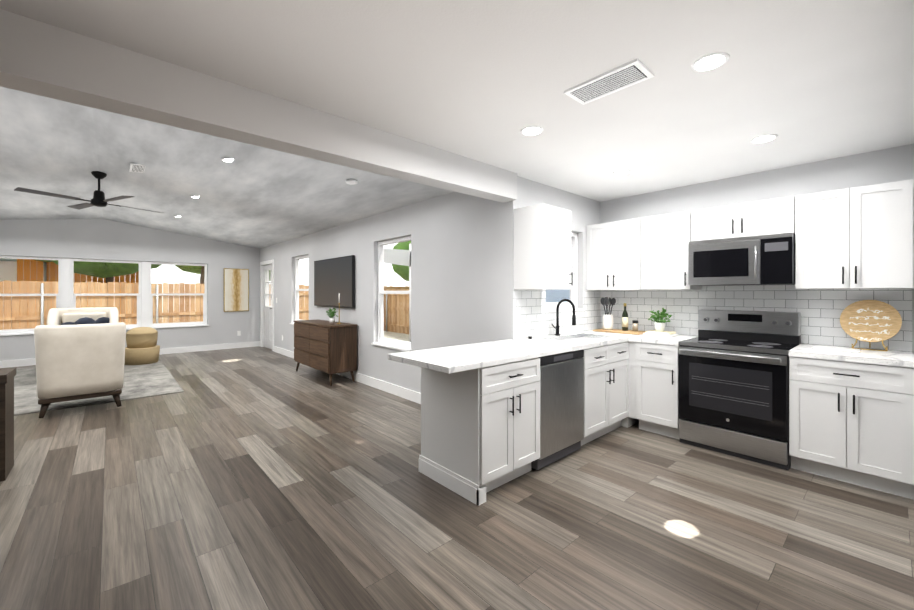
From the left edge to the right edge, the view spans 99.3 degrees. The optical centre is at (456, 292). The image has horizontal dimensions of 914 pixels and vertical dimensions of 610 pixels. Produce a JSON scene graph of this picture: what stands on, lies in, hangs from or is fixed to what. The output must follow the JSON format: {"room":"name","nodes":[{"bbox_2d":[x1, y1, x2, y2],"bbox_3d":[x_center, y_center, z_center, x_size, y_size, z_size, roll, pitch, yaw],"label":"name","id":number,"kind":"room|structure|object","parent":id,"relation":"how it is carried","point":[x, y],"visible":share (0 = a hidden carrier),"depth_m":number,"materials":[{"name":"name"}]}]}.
{"room":"kitchen","nodes":[
{"label":"kitchen","id":0,"kind":"room"},
{"bbox_2d":[0,219,259,360],"bbox_3d":[-7.237,-0.145,7.949,6.160,3.000,0.150,0,0,-42],"label":"wall","id":1,"kind":"structure","parent":0,"point":[99,239],"depth_m":8.43,"materials":[{"name":"grey paint"}]},
{"bbox_2d":[0,256,206,333],"bbox_3d":[-7.194,0.040,7.991,3.492,1.422,0.115,0,0,-42],"label":"triple window","id":2,"kind":"structure","parent":1,"relation":"in","point":[65,296],"depth_m":8.13,"materials":[{"name":"white plastic"}]},
{"bbox_2d":[0,325,208,335],"bbox_3d":[-7.163,0.763,7.955,3.540,0.025,0.120,0,0,-42],"label":"window sill","id":3,"kind":"structure","parent":1,"relation":"attached to","point":[126,329],"depth_m":8.40,"materials":[{"name":"white wood"}]},
{"bbox_2d":[0,341,258,367],"bbox_3d":[-7.182,1.290,7.887,5.860,0.130,0.016,0,0,-42],"label":"baseboard","id":4,"kind":"structure","parent":1,"relation":"attached to","point":[17,363],"depth_m":8.79,"materials":[{"name":"white"}]},
{"bbox_2d":[224,268,248,311],"bbox_3d":[-5.385,-0.065,9.477,0.540,1.040,0.036,0,0,-42],"label":"picture","id":5,"kind":"object","parent":1,"relation":"attached to","point":[236,289],"visible":0.89,"depth_m":9.46,"materials":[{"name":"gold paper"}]},
{"bbox_2d":[0,9,516,202],"bbox_3d":[-0.720,-1.256,2.587,3.280,0.780,0.170,0,0,-42],"label":"header beam","id":6,"kind":"structure","parent":0,"point":[45,60],"depth_m":2.00,"materials":[{"name":"paint"}]},
{"bbox_2d":[260,259,273,350],"bbox_3d":[-4.526,0.293,9.411,0.168,2.125,1.050,0,0,-42],"label":"door frame","id":7,"kind":"structure","parent":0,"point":[264,263],"depth_m":9.69,"materials":[{"name":"white wood"}]},
{"bbox_2d":[259,341,420,403],"bbox_3d":[-2.244,1.290,6.743,0.016,0.130,8.300,0,0,-42],"label":"baseboard","id":8,"kind":"structure","parent":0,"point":[406,393],"depth_m":5.43,"materials":[{"name":"white wood"}]},
{"bbox_2d":[260,192,500,392],"bbox_3d":[-2.282,-0.145,6.911,0.150,3.000,8.300,0,0,-42],"label":"wall","id":9,"kind":"structure","parent":0,"point":[455,268],"depth_m":4.74,"materials":[{"name":"grey paint"}]},
{"bbox_2d":[264,264,271,348],"bbox_3d":[-4.555,0.336,9.386,0.104,2.022,0.872,0,0,-42],"label":"exterior door","id":10,"kind":"structure","parent":9,"relation":"in","point":[268,326],"depth_m":9.47,"materials":[{"name":"white paint"}]},
{"bbox_2d":[295,255,308,320],"bbox_3d":[-3.069,-0.055,7.830,0.070,1.372,0.932,0,0,-42],"label":"window","id":11,"kind":"structure","parent":9,"relation":"in","point":[297,289],"depth_m":8.12,"materials":[{"name":"white plastic"}]},
{"bbox_2d":[314,255,354,307],"bbox_3d":[-2.086,-0.171,6.536,0.056,0.810,1.500,0,0,-42],"label":"wall-mounted tv","id":12,"kind":"object","parent":9,"relation":"attached to","point":[334,278],"visible":1,"depth_m":6.40,"materials":[{"name":"black plastic"}]},
{"bbox_2d":[371,342,411,351],"bbox_3d":[-0.867,0.733,5.258,0.120,0.025,0.970,0,0,-42],"label":"sill","id":13,"kind":"structure","parent":9,"relation":"attached to","point":[393,347],"depth_m":5.20,"materials":[{"name":"white wood"}]},
{"bbox_2d":[378,236,410,347],"bbox_3d":[-0.814,-0.006,5.305,0.070,1.452,0.922,0,0,-42],"label":"window","id":14,"kind":"structure","parent":9,"relation":"in","point":[381,310],"depth_m":5.55,"materials":[{"name":"white plastic"}]},
{"bbox_2d":[0,346,913,609],"bbox_3d":[-2.982,1.384,4.415,7.800,0.060,11.090,0,0,-42],"label":"floor","id":15,"kind":"structure","parent":0,"point":[255,478],"depth_m":2.32,"materials":[{"name":"brown wood"}]},
{"bbox_2d":[0,367,15,481],"bbox_3d":[-3.950,0.971,2.405,1.580,0.765,0.380,0,0,-42],"label":"console table","id":16,"kind":"object","parent":15,"relation":"on","point":[7,375],"visible":1,"depth_m":2.83,"materials":[{"name":"brown wood"}]},
{"bbox_2d":[14,359,183,415],"bbox_3d":[-6.062,1.348,5.747,2.880,0.012,3.800,0,0,-42],"label":"rug","id":17,"kind":"object","parent":15,"relation":"on","point":[149,380],"visible":0.44,"depth_m":5.44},
{"bbox_2d":[34,322,125,417],"bbox_3d":[-4.404,0.846,4.581,0.756,0.985,0.808,0,0,-42],"label":"armchair","id":18,"kind":"object","parent":17,"relation":"on","point":[79,361],"visible":1,"depth_m":4.28,"materials":[{"name":"beige fabric"}]},
{"bbox_2d":[46,307,118,325],"bbox_3d":[-6.048,0.797,6.301,0.836,1.085,0.808,0,0,-42],"label":"armchair","id":19,"kind":"object","parent":17,"relation":"on","point":[76,316],"visible":0.17,"depth_m":6.41,"materials":[{"name":"beige fabric"}]},
{"bbox_2d":[124,327,159,364],"bbox_3d":[-6.045,1.000,7.438,0.570,0.686,0.570,0,0,-42],"label":"pouf","id":20,"kind":"object","parent":17,"relation":"on","point":[142,348],"visible":0.96,"depth_m":7.27,"materials":[{"name":"beige fabric"}]},
{"bbox_2d":[294,319,357,385],"bbox_3d":[-2.164,0.919,6.292,0.449,0.876,1.480,0,0,-42],"label":"dresser","id":21,"kind":"object","parent":15,"relation":"on","point":[328,347],"visible":1,"depth_m":5.85,"materials":[{"name":"brown wood"}]},
{"bbox_2d":[326,308,337,322],"bbox_3d":[-1.971,0.359,6.122,0.183,0.243,0.190,0,0,-42],"label":"potted plant","id":22,"kind":"object","parent":21,"relation":"on","point":[332,314],"visible":1,"depth_m":6.09,"materials":[{"name":"green plant"}]},
{"bbox_2d":[337,293,340,323],"bbox_3d":[-1.826,0.245,6.017,0.068,0.470,0.070,0,0,-42],"label":"candlestick","id":23,"kind":"object","parent":21,"relation":"on","point":[339,309],"visible":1,"depth_m":6.01,"materials":[{"name":"gold metal"}]},
{"bbox_2d":[420,355,543,505],"bbox_3d":[0.174,0.918,2.915,0.637,0.872,0.632,0,0,-42],"label":"base cabinet","id":24,"kind":"object","parent":15,"relation":"on","point":[480,430],"depth_m":2.66,"materials":[{"name":"white paint"}]},
{"bbox_2d":[388,331,642,374],"bbox_3d":[0.836,0.460,3.530,2.977,0.040,0.677,0,0,-42],"label":"countertop","id":25,"kind":"structure","parent":24,"relation":"on","point":[467,357],"depth_m":2.90,"materials":[{"name":"white stone"}]},
{"bbox_2d":[552,299,575,334],"bbox_3d":[1.071,0.251,3.919,0.134,0.378,0.240,0,0,-42],"label":"faucet","id":26,"kind":"object","parent":25,"relation":"on","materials":[{"name":"black metal"}]},
{"bbox_2d":[552,335,611,342],"bbox_3d":[1.209,0.549,3.820,0.760,0.210,0.400,0,0,-42],"label":"sink","id":27,"kind":"object","parent":25,"relation":"in","point":[567,338],"depth_m":4.01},
{"bbox_2d":[593,328,644,334],"bbox_3d":[1.818,0.430,4.324,0.260,0.018,0.520,0,0,-42],"label":"cutting board","id":28,"kind":"object","parent":25,"relation":"on","point":[623,332],"visible":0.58,"depth_m":4.22,"materials":[{"name":"brown wood"}]},
{"bbox_2d":[601,297,615,329],"bbox_3d":[1.732,0.234,4.439,0.230,0.371,0.162,0,0,-42],"label":"utensil holder","id":29,"kind":"object","parent":28,"relation":"on","point":[607,321],"visible":1,"depth_m":4.40,"materials":[{"name":"white ceramic"}]},
{"bbox_2d":[622,303,627,330],"bbox_3d":[1.867,0.269,4.314,0.065,0.302,0.065,0,0,-42],"label":"oil bottle","id":30,"kind":"object","parent":28,"relation":"on","point":[624,320],"visible":1,"depth_m":4.29,"materials":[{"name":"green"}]},
{"bbox_2d":[632,320,637,330],"bbox_3d":[1.956,0.362,4.259,0.058,0.116,0.060,0,0,-42],"label":"spice jar","id":31,"kind":"object","parent":28,"relation":"on","point":[634,325],"visible":1,"depth_m":4.24,"materials":[{"name":"beige"}]},
{"bbox_2d":[531,350,583,469],"bbox_3d":[0.662,0.920,3.314,0.610,0.868,0.576,0,0,-42],"label":"dishwasher","id":32,"kind":"object","parent":15,"relation":"on","point":[561,405],"visible":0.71,"depth_m":3.08,"materials":[{"name":"grey metal"}]},
{"bbox_2d":[544,339,635,445],"bbox_3d":[1.225,0.918,3.790,0.856,0.872,0.673,0,0,-42],"label":"base cabinet","id":33,"kind":"object","parent":15,"relation":"on","point":[609,368],"depth_m":3.60,"materials":[{"name":"white paint"}]},
{"bbox_2d":[628,335,697,342],"bbox_3d":[2.085,0.460,3.889,0.635,0.040,0.451,0,0,-42],"label":"countertop","id":34,"kind":"structure","parent":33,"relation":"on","point":[643,338],"depth_m":3.73,"materials":[{"name":"white stone"}]},
{"bbox_2d":[643,330,678,336],"bbox_3d":[2.089,0.418,3.983,0.210,0.042,0.270,0,0,-42],"label":"books","id":35,"kind":"object","parent":34,"relation":"on","point":[662,333],"visible":1,"depth_m":3.92,"materials":[{"name":"white paper"}]},
{"bbox_2d":[648,308,671,330],"bbox_3d":[2.095,0.275,3.998,0.208,0.243,0.224,0,0,-42],"label":"potted plant","id":36,"kind":"object","parent":35,"relation":"on","point":[659,323],"visible":1,"depth_m":3.97,"materials":[{"name":"green plant"}]},
{"bbox_2d":[636,339,679,438],"bbox_3d":[2.100,0.918,3.859,0.605,0.872,0.388,0,0,-42],"label":"base cabinet","id":37,"kind":"object","parent":15,"relation":"on","point":[657,364],"depth_m":3.65,"materials":[{"name":"white paint"}]},
{"bbox_2d":[678,309,800,469],"bbox_3d":[2.462,0.761,3.409,0.693,1.185,0.760,0,0,-42],"label":"range","id":38,"kind":"object","parent":15,"relation":"on","point":[733,382],"visible":1,"depth_m":3.25,"materials":[{"name":"grey"}]},
{"bbox_2d":[789,355,913,499],"bbox_3d":[2.946,0.918,2.912,0.605,0.872,0.620,0,0,-42],"label":"base cabinet","id":39,"kind":"object","parent":15,"relation":"on","point":[851,417],"depth_m":2.69,"materials":[{"name":"white paint"}]},
{"bbox_2d":[789,344,913,366],"bbox_3d":[2.954,0.460,2.917,0.635,0.040,0.624,0,0,-42],"label":"countertop","id":40,"kind":"structure","parent":39,"relation":"on","point":[865,356],"depth_m":2.76,"materials":[{"name":"white stone"}]},
{"bbox_2d":[840,300,901,350],"bbox_3d":[3.184,0.246,2.997,0.157,0.381,0.330,0,0,-42],"label":"round sign","id":41,"kind":"object","parent":40,"relation":"on","point":[869,321],"visible":0.98,"depth_m":3.00,"materials":[{"name":"brown wood"}]},
{"bbox_2d":[0,0,913,248],"bbox_3d":[-2.982,-1.353,4.415,7.800,0.525,11.090,0,0,-42],"label":"ceiling","id":42,"kind":"structure","parent":0,"point":[805,81],"depth_m":2.25,"materials":[{"name":"white paint"}]},
{"bbox_2d":[14,171,162,212],"bbox_3d":[-4.457,-1.282,4.835,1.092,0.423,1.092,0,0,-19],"label":"ceiling fan","id":43,"kind":"object","parent":42,"relation":"hanging from","point":[98,200],"visible":0.98,"depth_m":4.78,"materials":[{"name":"black metal"}]},
{"bbox_2d":[129,163,145,172],"bbox_3d":[-3.695,-1.444,4.509,0.160,0.033,0.360,0,0,-42],"label":"ceiling vent","id":44,"kind":"object","parent":42,"relation":"in","point":[139,168],"visible":0.96,"depth_m":4.47,"materials":[{"name":"white metal"}]},
{"bbox_2d":[221,158,233,161],"bbox_3d":[-2.330,-1.360,3.985,0.155,0.024,0.156,0,0,-42],"label":"recessed light","id":45,"kind":"object","parent":42,"relation":"in","point":[227,159],"visible":0.69,"depth_m":3.96,"materials":[{"name":"white plastic"}]},
{"bbox_2d":[346,179,357,184],"bbox_3d":[-1.147,-1.208,4.237,0.129,0.049,0.130,0,0,-42],"label":"smoke detector","id":46,"kind":"object","parent":42,"relation":"attached to","point":[351,181],"visible":0.96,"depth_m":4.19,"materials":[{"name":"white plastic"}]},
{"bbox_2d":[520,126,542,135],"bbox_3d":[0.513,-1.108,2.663,0.156,0.006,0.156,0,0,-42],"label":"recessed light","id":47,"kind":"object","parent":42,"relation":"in","point":[531,130],"visible":1,"depth_m":2.65,"materials":[{"name":"white plastic"}]},
{"bbox_2d":[564,59,653,104],"bbox_3d":[0.797,-1.103,2.059,0.200,0.016,0.400,0,0,-42],"label":"ceiling vent","id":48,"kind":"object","parent":42,"relation":"in","point":[629,74],"visible":1,"depth_m":2.03,"materials":[{"name":"white metal"}]},
{"bbox_2d":[691,52,728,71],"bbox_3d":[1.219,-1.108,1.872,0.156,0.006,0.156,0,0,-42],"label":"recessed light","id":49,"kind":"object","parent":42,"relation":"in","point":[711,61],"visible":1,"depth_m":1.86,"materials":[{"name":"white plastic"}]},
{"bbox_2d":[751,134,777,142],"bbox_3d":[2.213,-1.108,2.800,0.156,0.006,0.156,0,0,-42],"label":"recessed light","id":50,"kind":"object","parent":42,"relation":"in","point":[764,138],"visible":1,"depth_m":2.78,"materials":[{"name":"white plastic"}]},
{"bbox_2d":[501,176,599,339],"bbox_3d":[1.088,0.054,4.255,1.640,2.600,0.150,0,0,-42],"label":"wall","id":51,"kind":"structure","parent":0,"point":[585,211],"depth_m":3.85,"materials":[{"name":"white paint"}]},
{"bbox_2d":[514,203,572,289],"bbox_3d":[0.814,-0.408,3.687,0.466,0.755,0.325,0,0,-42],"label":"upper cabinet","id":52,"kind":"object","parent":51,"relation":"attached to","point":[542,232],"depth_m":3.55,"materials":[{"name":"white paint"}]},
{"bbox_2d":[513,290,600,338],"bbox_3d":[1.135,0.205,4.191,1.620,0.468,0.008,0,0,-42],"label":"tiled wall","id":53,"kind":"structure","parent":51,"relation":"attached to","point":[530,318],"depth_m":3.97,"materials":[{"name":"white tile"}]},
{"bbox_2d":[546,232,577,309],"bbox_3d":[1.112,-0.256,4.311,0.722,0.872,0.070,0,0,-42],"label":"window","id":54,"kind":"structure","parent":51,"relation":"in","point":[573,292],"depth_m":4.50,"materials":[{"name":"white plastic"}]},
{"bbox_2d":[545,308,584,312],"bbox_3d":[1.153,0.193,4.265,0.770,0.025,0.102,0,0,-42],"label":"window sill","id":55,"kind":"structure","parent":51,"relation":"attached to","point":[565,310],"depth_m":4.21,"materials":[{"name":"white wood"}]},
{"bbox_2d":[600,144,913,353],"bbox_3d":[2.635,0.054,3.867,0.150,2.600,2.790,0,0,-42],"label":"wall","id":56,"kind":"structure","parent":0,"point":[892,164],"depth_m":3.48,"materials":[{"name":"white paint"}]},
{"bbox_2d":[586,217,645,289],"bbox_3d":[1.853,-0.408,4.380,0.325,0.755,0.679,0,0,-42],"label":"upper cabinet","id":57,"kind":"object","parent":56,"relation":"attached to","point":[616,250],"depth_m":4.25,"materials":[{"name":"white paint"}]},
{"bbox_2d":[646,211,700,289],"bbox_3d":[2.176,-0.408,4.019,0.325,0.755,0.529,0,0,-42],"label":"upper cabinet","id":58,"kind":"object","parent":56,"relation":"attached to","point":[667,235],"depth_m":3.86,"materials":[{"name":"white paint"}]},
{"bbox_2d":[690,196,797,240],"bbox_3d":[2.605,-0.635,3.538,0.325,0.301,0.753,0,0,-42],"label":"upper cabinet","id":59,"kind":"object","parent":56,"relation":"attached to","point":[778,215],"depth_m":3.38,"materials":[{"name":"white paint"}]},
{"bbox_2d":[688,232,794,285],"bbox_3d":[2.562,-0.276,3.499,0.438,0.410,0.750,0,0,-42],"label":"over-the-range microwave","id":60,"kind":"object","parent":59,"relation":"attached to","point":[769,259],"visible":1,"depth_m":3.34,"materials":[{"name":"grey metal"}]},
{"bbox_2d":[601,285,911,350],"bbox_3d":[2.571,0.185,3.819,0.008,0.507,2.476,0,0,-42],"label":"tiled wall","id":61,"kind":"structure","parent":56,"relation":"attached to","point":[820,310],"depth_m":3.50,"materials":[{"name":"white tile"}]},
{"bbox_2d":[795,179,913,288],"bbox_3d":[3.066,-0.408,3.021,0.325,0.755,0.624,0,0,-42],"label":"upper cabinet","id":62,"kind":"object","parent":56,"relation":"attached to","point":[861,237],"depth_m":2.88,"materials":[{"name":"white paint"}]},
{"label":"outside","id":63,"kind":"structure","parent":0,"visible":0},
{"bbox_2d":[0,241,569,341],"bbox_3d":[-5.111,-1.936,8.675,55.000,7.381,65.000,0,0,-42],"label":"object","id":64,"kind":"object","parent":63,"point":[402,311],"depth_m":11.91,"materials":[{"name":"brown wood"}]}
]}

